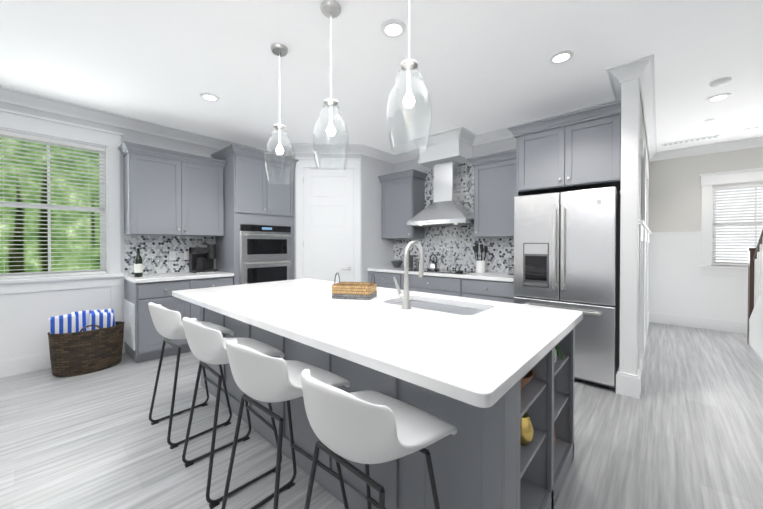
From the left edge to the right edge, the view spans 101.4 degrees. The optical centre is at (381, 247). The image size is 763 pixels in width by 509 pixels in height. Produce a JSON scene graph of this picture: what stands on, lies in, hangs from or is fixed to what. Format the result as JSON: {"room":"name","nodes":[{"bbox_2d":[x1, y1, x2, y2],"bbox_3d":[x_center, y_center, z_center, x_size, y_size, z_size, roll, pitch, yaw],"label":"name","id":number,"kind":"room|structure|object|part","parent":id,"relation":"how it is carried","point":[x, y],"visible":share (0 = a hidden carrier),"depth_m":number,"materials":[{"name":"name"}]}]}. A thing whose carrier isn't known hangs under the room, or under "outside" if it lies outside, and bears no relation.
{"room":"kitchen","nodes":[
{"label":"kitchen","id":0,"kind":"room"},
{"bbox_2d":[0,102,220,351],"bbox_3d":[-3.435,-0.141,3.400,0.160,2.780,8.040,0,1,42],"label":"wall","id":1,"kind":"structure","parent":0,"point":[136,137],"depth_m":3.70,"materials":[{"name":"white paint"}]},
{"bbox_2d":[0,108,123,293],"bbox_3d":[-3.500,-0.444,3.287,0.210,1.782,1.200,0,1,42],"label":"window","id":2,"kind":"structure","parent":1,"relation":"in","point":[45,127],"depth_m":3.43,"materials":[{"name":"white wood"}]},
{"bbox_3d":[-3.539,-0.432,3.322,0.055,1.457,0.900,0,1,42],"label":"window sash","id":3,"kind":"part","parent":2,"relation":"part of","materials":[{"name":"white wood"}]},
{"bbox_2d":[0,130,105,277],"bbox_3d":[-3.494,-0.426,3.282,0.055,1.434,0.894,0,1,42],"label":"window blind","id":4,"kind":"object","parent":2,"relation":"attached to","point":[39,140],"visible":0.94,"depth_m":3.28,"materials":[{"name":"white plastic"}]},
{"bbox_2d":[0,273,124,377],"bbox_3d":[-4.510,0.774,2.058,0.035,0.975,4.395,0,1,42],"label":"wainscoting","id":5,"kind":"structure","parent":1,"relation":"attached to","point":[24,331],"depth_m":3.18,"materials":[{"name":"white wood"}]},
{"bbox_2d":[286,153,393,281],"bbox_3d":[-0.786,-0.158,5.237,1.347,2.780,1.470,0,1,42],"label":"wall","id":6,"kind":"structure","parent":0,"point":[376,250],"depth_m":4.89,"materials":[{"name":"white paint"}]},
{"bbox_2d":[295,157,360,281],"bbox_3d":[-0.799,-0.056,4.714,0.984,2.585,0.045,0,1,-3],"label":"door frame","id":7,"kind":"structure","parent":6,"relation":"attached to","point":[304,162],"depth_m":4.69,"materials":[{"name":"white wood"}]},
{"bbox_2d":[303,168,353,281],"bbox_3d":[-0.800,0.013,4.727,0.752,2.424,0.016,0,1,-3],"label":"pantry door","id":8,"kind":"structure","parent":6,"relation":"in","point":[328,223],"depth_m":4.72,"materials":[{"name":"white wood"}]},
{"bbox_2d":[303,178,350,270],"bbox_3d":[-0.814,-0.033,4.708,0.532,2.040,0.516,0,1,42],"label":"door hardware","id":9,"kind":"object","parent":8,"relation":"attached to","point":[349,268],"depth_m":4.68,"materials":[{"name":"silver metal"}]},
{"bbox_2d":[0,54,762,163],"bbox_3d":[0.024,-1.459,2.082,6.740,0.120,10.500,0,1,42],"label":"crown molding","id":10,"kind":"structure","parent":6,"relation":"attached to","point":[642,69],"depth_m":3.85,"materials":[{"name":"white wood"}]},
{"bbox_2d":[0,322,762,508],"bbox_3d":[0.005,1.300,2.191,7.200,0.080,11.000,0,1,42],"label":"floor","id":11,"kind":"structure","parent":0,"point":[685,431],"depth_m":2.03,"materials":[{"name":"grey wood"}]},
{"bbox_2d":[47,309,124,376],"bbox_3d":[-3.014,0.950,3.215,0.380,0.601,0.580,0,1,42],"label":"basket","id":12,"kind":"object","parent":11,"relation":"on","point":[84,342],"visible":1,"depth_m":3.09,"materials":[{"name":"wicker"}]},
{"bbox_2d":[118,141,233,362],"bbox_3d":[-2.496,0.041,3.846,0.643,2.408,1.075,0,1,42],"label":"kitchen cabinets","id":13,"kind":"object","parent":11,"relation":"on","point":[173,206],"visible":0.73,"depth_m":3.73,"materials":[{"name":"grey wood"}]},
{"bbox_2d":[124,299,134,350],"bbox_3d":[-2.838,0.853,3.507,0.520,0.490,0.017,0,1,42],"label":"panel","id":14,"kind":"object","parent":13,"relation":"attached to","point":[129,305],"depth_m":3.45,"materials":[{"name":"white wood"}]},
{"bbox_2d":[134,248,142,276],"bbox_3d":[-2.760,0.169,3.543,0.077,0.325,0.076,0,1,42],"label":"wine bottle","id":15,"kind":"object","parent":13,"relation":"on","point":[138,266],"visible":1,"depth_m":3.52,"materials":[{"name":"black glass"}]},
{"bbox_2d":[124,271,233,282],"bbox_3d":[-2.482,0.349,3.872,0.631,0.040,1.023,0,1,42],"label":"countertop","id":16,"kind":"structure","parent":13,"relation":"on","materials":[{"name":"white stone"}]},
{"bbox_2d":[189,243,218,272],"bbox_3d":[-2.361,0.133,4.152,0.284,0.385,0.270,0,1,42],"label":"coffee maker","id":17,"kind":"object","parent":13,"relation":"on","point":[201,259],"visible":1,"depth_m":4.09,"materials":[{"name":"black plastic"}]},
{"bbox_2d":[148,302,233,448],"bbox_3d":[-1.364,0.810,2.229,0.436,0.899,0.484,0,1,40],"label":"stool","id":18,"kind":"object","parent":11,"relation":"on","point":[167,323],"visible":0.79,"depth_m":2.04,"materials":[{"name":"white plastic"}]},
{"bbox_3d":[-1.363,0.504,2.227,0.444,0.297,0.498,0,1,40],"label":"seat","id":19,"kind":"part","parent":18,"relation":"part of","materials":[{"name":"white plastic"}]},
{"bbox_2d":[182,317,284,508],"bbox_3d":[-0.858,0.814,1.791,0.436,0.899,0.484,0,1,43],"label":"stool","id":20,"kind":"object","parent":11,"relation":"on","point":[207,345],"visible":0.85,"depth_m":1.61,"materials":[{"name":"white plastic"}]},
{"bbox_3d":[-0.858,0.508,1.789,0.444,0.297,0.498,0,1,43],"label":"seat","id":21,"kind":"part","parent":20,"relation":"part of","materials":[{"name":"white plastic"}]},
{"bbox_2d":[211,144,298,284],"bbox_3d":[-1.807,-0.038,4.556,0.722,2.553,1.011,0,1,42],"label":"tall cabinet","id":22,"kind":"object","parent":11,"relation":"on","point":[255,243],"visible":0.65,"depth_m":4.27,"materials":[{"name":"grey wood"}]},
{"bbox_2d":[239,224,290,284],"bbox_3d":[-1.599,0.160,4.373,0.047,0.960,0.760,0,1,42],"label":"oven","id":23,"kind":"object","parent":22,"relation":"in","point":[252,248],"depth_m":4.32,"materials":[{"name":"silver metal"}]},
{"bbox_2d":[221,340,350,508],"bbox_3d":[-0.431,0.818,1.397,0.436,0.899,0.484,0,1,39],"label":"stool","id":24,"kind":"object","parent":11,"relation":"on","point":[258,376],"visible":0.9,"depth_m":1.21,"materials":[{"name":"white plastic"}]},
{"bbox_3d":[-0.431,0.963,1.398,0.436,0.608,0.401,0,1,39],"label":"frame","id":25,"kind":"part","parent":24,"relation":"part of","materials":[{"name":"black metal"}]},
{"bbox_3d":[-0.431,0.512,1.395,0.444,0.297,0.498,0,1,39],"label":"seat","id":26,"kind":"part","parent":24,"relation":"part of","materials":[{"name":"white plastic"}]},
{"bbox_2d":[301,369,457,508],"bbox_3d":[-0.030,0.821,1.052,0.436,0.899,0.484,0,1,43],"label":"stool","id":27,"kind":"object","parent":11,"relation":"on","point":[366,427],"visible":1,"depth_m":0.87,"materials":[{"name":"white plastic"},{"name":"black metal"},{"name":"black plastic"}]},
{"bbox_3d":[-0.030,0.966,1.053,0.436,0.608,0.401,0,1,43],"label":"frame","id":28,"kind":"part","parent":27,"relation":"part of","materials":[{"name":"black metal"}]},
{"bbox_3d":[-0.029,0.515,1.050,0.444,0.297,0.498,0,1,43],"label":"seat","id":29,"kind":"part","parent":27,"relation":"part of","materials":[{"name":"white plastic"}]},
{"bbox_2d":[198,305,574,508],"bbox_3d":[-0.244,0.838,2.367,2.752,0.840,1.164,0,1,42],"label":"kitchen island","id":30,"kind":"object","parent":11,"relation":"on","point":[484,465],"depth_m":1.44,"materials":[{"name":"grey wood"}]},
{"bbox_2d":[172,278,582,412],"bbox_3d":[-0.305,0.399,2.286,2.820,0.040,1.400,0,1,42],"label":"island countertop","id":31,"kind":"structure","parent":30,"relation":"on","point":[474,352],"depth_m":1.49,"materials":[{"name":"white stone"}]},
{"bbox_2d":[332,273,376,299],"bbox_3d":[-0.205,0.285,2.397,0.300,0.184,0.220,0,1,14],"label":"basket tray","id":32,"kind":"object","parent":31,"relation":"on","point":[356,290],"visible":1,"depth_m":2.30,"materials":[{"name":"beige wicker"}]},
{"bbox_2d":[393,241,423,308],"bbox_3d":[0.185,0.167,2.036,0.118,0.428,0.213,0,1,42],"label":"faucet","id":33,"kind":"object","parent":31,"relation":"on","point":[405,296],"depth_m":1.96,"materials":[{"name":"silver metal"}]},
{"bbox_2d":[520,410,533,445],"bbox_3d":[0.643,0.802,1.430,0.100,0.172,0.100,0,1,42],"label":"brass vase","id":34,"kind":"object","parent":30,"relation":"in","point":[526,431],"visible":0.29,"depth_m":1.39,"materials":[{"name":"gold metal"}]},
{"bbox_2d":[521,369,533,388],"bbox_3d":[0.566,0.598,1.416,0.230,0.100,0.228,0,1,42],"label":"bowl","id":35,"kind":"object","parent":30,"relation":"in","point":[526,378],"visible":0.19,"depth_m":1.34,"materials":[{"name":"brown"}]},
{"bbox_2d":[554,345,563,362],"bbox_3d":[0.963,0.601,1.785,0.141,0.086,0.124,0,1,42],"label":"plant","id":36,"kind":"object","parent":30,"relation":"in","point":[556,351],"visible":0.33,"depth_m":1.76,"materials":[{"name":"green plant"}]},
{"bbox_2d":[367,126,515,302],"bbox_3d":[0.796,-0.149,4.364,2.287,2.778,0.658,0,1,42],"label":"kitchen cabinets","id":37,"kind":"object","parent":11,"relation":"on","point":[450,210],"visible":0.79,"depth_m":4.30,"materials":[{"name":"grey wood"}]},
{"bbox_2d":[391,261,402,267],"bbox_3d":[0.247,0.268,5.036,0.208,0.100,0.208,0,1,42],"label":"bowl","id":38,"kind":"object","parent":37,"relation":"on","point":[396,264],"visible":1,"depth_m":4.98,"materials":[{"name":"grey ceramic"}]},
{"bbox_2d":[408,250,412,267],"bbox_3d":[0.424,0.174,4.903,0.100,0.290,0.160,0,1,22],"label":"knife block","id":39,"kind":"object","parent":37,"relation":"on","point":[410,261],"visible":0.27,"depth_m":4.84,"materials":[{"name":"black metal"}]},
{"bbox_2d":[408,257,418,268],"bbox_3d":[0.471,0.226,4.726,0.224,0.190,0.059,0,1,-32],"label":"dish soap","id":40,"kind":"object","parent":37,"relation":"on","point":[417,264],"visible":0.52,"depth_m":4.75,"materials":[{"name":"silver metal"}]},
{"bbox_2d":[427,254,439,269],"bbox_3d":[0.757,0.202,4.481,0.180,0.227,0.232,0,1,42],"label":"kettle","id":41,"kind":"object","parent":37,"relation":"on","point":[432,265],"visible":1,"depth_m":4.41,"materials":[{"name":"silver metal"}]},
{"bbox_2d":[407,160,473,226],"bbox_3d":[0.875,-0.759,4.394,0.920,0.892,0.495,0,1,42],"label":"hood","id":42,"kind":"object","parent":37,"relation":"attached to","point":[443,195],"depth_m":4.40,"materials":[{"name":"silver metal"}]},
{"bbox_2d":[367,266,513,281],"bbox_3d":[0.824,0.345,4.355,2.227,0.040,0.641,0,1,42],"label":"countertop","id":43,"kind":"structure","parent":37,"relation":"on","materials":[{"name":"white stone"}]},
{"bbox_2d":[409,268,474,273],"bbox_3d":[0.838,0.312,4.362,0.900,0.025,0.470,0,1,42],"label":"cooktop","id":44,"kind":"object","parent":37,"relation":"in","point":[449,271],"depth_m":4.20,"materials":[{"name":"silver glass"}]},
{"bbox_2d":[473,244,487,272],"bbox_3d":[1.301,0.141,4.093,0.187,0.370,0.158,0,1,42],"label":"utensil crock","id":45,"kind":"object","parent":37,"relation":"on","point":[479,266],"visible":1,"depth_m":4.05,"materials":[{"name":"white ceramic"}]},
{"bbox_2d":[508,258,513,274],"bbox_3d":[1.633,0.219,3.825,0.148,0.220,0.080,0,1,42],"label":"spice rack","id":46,"kind":"object","parent":37,"relation":"on","point":[511,265],"visible":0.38,"depth_m":3.85,"materials":[{"name":"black metal"}]},
{"bbox_2d":[514,187,620,387],"bbox_3d":[1.922,0.360,3.223,0.847,1.780,0.815,0,1,42],"label":"fridge","id":47,"kind":"object","parent":11,"relation":"on","point":[566,250],"visible":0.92,"depth_m":2.86,"materials":[{"name":"silver metal"}]},
{"bbox_2d":[747,229,762,360],"bbox_3d":[4.349,-0.130,2.758,1.130,2.769,2.470,0,1,42],"label":"stairs","id":48,"kind":"structure","parent":11,"relation":"on","point":[755,306],"depth_m":3.80,"materials":[{"name":"white wood"}]},
{"bbox_2d":[0,0,762,154],"bbox_3d":[0.005,-1.560,2.165,7.200,0.080,11.000,0,1,42],"label":"ceiling","id":49,"kind":"structure","parent":0,"point":[484,66],"depth_m":2.55,"materials":[{"name":"white paint"}]},
{"bbox_2d":[200,92,219,101],"bbox_3d":[-1.737,-1.523,3.158,0.180,0.012,0.180,0,1,42],"label":"recessed light","id":50,"kind":"object","parent":49,"relation":"in","point":[207,96],"visible":1,"depth_m":3.15,"materials":[{"name":"white plastic"}]},
{"bbox_2d":[264,43,294,183],"bbox_3d":[-0.779,-1.012,2.388,0.230,1.020,0.230,0,1,42],"label":"pendant light","id":51,"kind":"object","parent":49,"relation":"hanging from","point":[279,49],"visible":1,"depth_m":2.38,"materials":[{"name":"clear glass"}]},
{"bbox_3d":[-0.779,-1.152,2.386,0.130,0.740,0.130,0,1,42],"label":"stem","id":52,"kind":"part","parent":51,"relation":"part of","materials":[{"name":"silver metal"}]},
{"bbox_3d":[-0.779,-0.702,2.391,0.230,0.400,0.230,0,1,42],"label":"lamp shade","id":53,"kind":"part","parent":51,"relation":"part of","materials":[{"name":"clear glass"}]},
{"bbox_3d":[-0.779,-0.752,2.390,0.060,0.080,0.058,0,1,42],"label":"bulb","id":54,"kind":"part","parent":51,"relation":"part of","materials":[{"name":"white glass"}]},
{"bbox_2d":[313,0,348,170],"bbox_3d":[-0.320,-1.008,1.978,0.230,1.020,0.230,0,1,42],"label":"pendant light","id":55,"kind":"object","parent":49,"relation":"hanging from","point":[331,9],"visible":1,"depth_m":1.97,"materials":[{"name":"clear glass"}]},
{"bbox_3d":[-0.320,-1.148,1.977,0.130,0.740,0.130,0,1,42],"label":"stem","id":56,"kind":"part","parent":55,"relation":"part of","materials":[{"name":"silver metal"}]},
{"bbox_3d":[-0.320,-0.698,1.981,0.230,0.400,0.230,0,1,42],"label":"lamp shade","id":57,"kind":"part","parent":55,"relation":"part of","materials":[{"name":"clear glass"}]},
{"bbox_3d":[-0.320,-0.748,1.981,0.060,0.080,0.058,0,1,42],"label":"bulb","id":58,"kind":"part","parent":55,"relation":"part of","materials":[{"name":"white glass"}]},
{"bbox_2d":[381,19,405,37],"bbox_3d":[0.083,-1.514,2.163,0.180,0.012,0.180,0,1,42],"label":"recessed light","id":59,"kind":"object","parent":49,"relation":"in","point":[393,28],"visible":1,"depth_m":2.16,"materials":[{"name":"white plastic"}]},
{"bbox_2d":[386,0,431,152],"bbox_3d":[0.138,-1.004,1.569,0.230,1.020,0.230,0,1,42],"label":"pendant light","id":60,"kind":"object","parent":49,"relation":"hanging from","point":[408,65],"visible":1,"depth_m":1.56,"materials":[{"name":"clear glass"}]},
{"bbox_3d":[0.138,-1.145,1.567,0.130,0.740,0.130,0,1,42],"label":"stem","id":61,"kind":"part","parent":60,"relation":"part of","materials":[{"name":"silver metal"}]},
{"bbox_3d":[0.138,-0.695,1.572,0.230,0.400,0.230,0,1,42],"label":"lamp shade","id":62,"kind":"part","parent":60,"relation":"part of","materials":[{"name":"clear glass"}]},
{"bbox_3d":[0.138,-0.745,1.571,0.060,0.080,0.058,0,1,42],"label":"bulb","id":63,"kind":"part","parent":60,"relation":"part of","materials":[{"name":"white glass"}]},
{"bbox_2d":[548,50,573,63],"bbox_3d":[1.432,-1.517,2.487,0.180,0.012,0.180,0,1,42],"label":"recessed light","id":64,"kind":"object","parent":49,"relation":"in","point":[560,57],"visible":1,"depth_m":2.48,"materials":[{"name":"white plastic"}]},
{"bbox_2d":[661,134,720,145],"bbox_3d":[4.414,-1.533,4.477,0.600,0.014,0.120,0,1,42],"label":"ceiling vent","id":65,"kind":"object","parent":49,"relation":"in","point":[691,140],"visible":1,"depth_m":4.45,"materials":[{"name":"white metal"}]},
{"bbox_2d":[706,93,731,101],"bbox_3d":[3.419,-1.523,3.167,0.180,0.012,0.180,0,1,42],"label":"recessed light","id":66,"kind":"object","parent":49,"relation":"in","point":[718,97],"visible":0.98,"depth_m":3.16,"materials":[{"name":"white"}]},
{"bbox_2d":[709,77,731,87],"bbox_3d":[3.103,-1.509,2.859,0.140,0.034,0.140,0,1,42],"label":"smoke detector","id":67,"kind":"object","parent":49,"relation":"attached to","point":[720,82],"visible":1,"depth_m":2.83,"materials":[{"name":"white plastic"}]},
{"bbox_2d":[738,127,758,132],"bbox_3d":[4.784,-1.531,4.066,0.180,0.012,0.180,0,1,42],"label":"recessed light","id":68,"kind":"object","parent":49,"relation":"in","point":[749,130],"visible":1,"depth_m":4.06,"materials":[{"name":"white"}]},
{"bbox_2d":[394,137,641,272],"bbox_3d":[0.907,-0.154,4.811,4.760,2.780,0.150,0,1,42],"label":"wall","id":69,"kind":"structure","parent":0,"point":[495,146],"depth_m":4.28,"materials":[{"name":"white paint"}]},
{"bbox_2d":[508,100,620,195],"bbox_3d":[1.949,-0.017,3.300,0.964,2.533,0.711,0,1,42],"label":"cabinet","id":70,"kind":"object","parent":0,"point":[577,150],"visible":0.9,"depth_m":3.02,"materials":[{"name":"grey wood"}]},
{"bbox_2d":[639,91,648,219],"bbox_3d":[3.252,-0.146,3.938,0.100,2.780,3.450,0,1,42],"label":"wall","id":71,"kind":"structure","parent":0,"point":[642,133],"depth_m":3.15,"materials":[{"name":"white paint"}]},
{"bbox_2d":[616,78,640,398],"bbox_3d":[2.336,-0.137,2.913,0.160,2.780,0.780,0,1,42],"label":"column","id":72,"kind":"structure","parent":71,"relation":"attached to","point":[628,378],"depth_m":2.64,"materials":[{"name":"white paint"}]},
{"bbox_2d":[639,139,643,157],"bbox_3d":[2.341,-0.896,2.814,0.030,0.140,0.110,0,1,42],"label":"switch plate","id":73,"kind":"object","parent":71,"relation":"attached to","point":[641,147],"depth_m":2.78,"materials":[{"name":"white plastic"}]},
{"bbox_2d":[641,149,648,368],"bbox_3d":[3.052,0.117,3.616,0.034,2.260,1.120,0,1,42],"label":"door frame","id":74,"kind":"structure","parent":71,"relation":"attached to","point":[644,191],"depth_m":3.22,"materials":[{"name":"white wood"}]},
{"bbox_2d":[637,220,652,375],"bbox_3d":[3.305,0.502,3.884,0.060,1.485,3.470,0,1,42],"label":"trim","id":75,"kind":"structure","parent":71,"relation":"attached to","point":[641,223],"depth_m":3.08,"materials":[{"name":"white wood"}]},
{"bbox_2d":[648,146,762,266],"bbox_3d":[5.308,-0.151,4.515,2.400,2.780,0.150,0,1,42],"label":"wall","id":76,"kind":"structure","parent":0,"point":[675,190],"depth_m":4.90,"materials":[{"name":"white paint"}]},
{"bbox_2d":[653,232,747,333],"bbox_3d":[5.245,0.497,4.450,2.080,1.485,0.040,0,1,42],"label":"wainscoting","id":77,"kind":"structure","parent":76,"relation":"attached to","point":[683,291],"depth_m":4.85,"materials":[{"name":"white"}]},
{"bbox_2d":[699,168,762,275],"bbox_3d":[5.344,-0.353,4.448,1.170,1.525,0.200,0,1,42],"label":"window","id":78,"kind":"structure","parent":76,"relation":"in","point":[720,182],"depth_m":4.61,"materials":[{"name":"white"}]},
{"bbox_3d":[5.382,-0.341,4.491,0.870,1.200,0.055,0,1,42],"label":"sash","id":79,"kind":"part","parent":78,"relation":"part of","materials":[{"name":"white wood"}]},
{"bbox_2d":[712,182,762,264],"bbox_3d":[5.342,-0.335,4.447,0.864,1.177,0.055,0,1,42],"label":"blind","id":80,"kind":"object","parent":78,"relation":"attached to","point":[742,185],"depth_m":4.58,"materials":[{"name":"white plastic"}]},
{"label":"outside","id":81,"kind":"structure","parent":0,"visible":0},
{"bbox_2d":[0,136,99,272],"bbox_3d":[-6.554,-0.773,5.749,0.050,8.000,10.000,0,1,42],"label":"trees","id":82,"kind":"object","parent":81,"point":[37,263],"depth_m":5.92,"materials":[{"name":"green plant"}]},
{"bbox_2d":[716,187,762,261],"bbox_3d":[7.497,-0.780,6.511,6.000,8.000,0.050,0,1,42],"label":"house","id":83,"kind":"structure","parent":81,"point":[736,227],"depth_m":6.54,"materials":[{"name":"white"}]}
]}

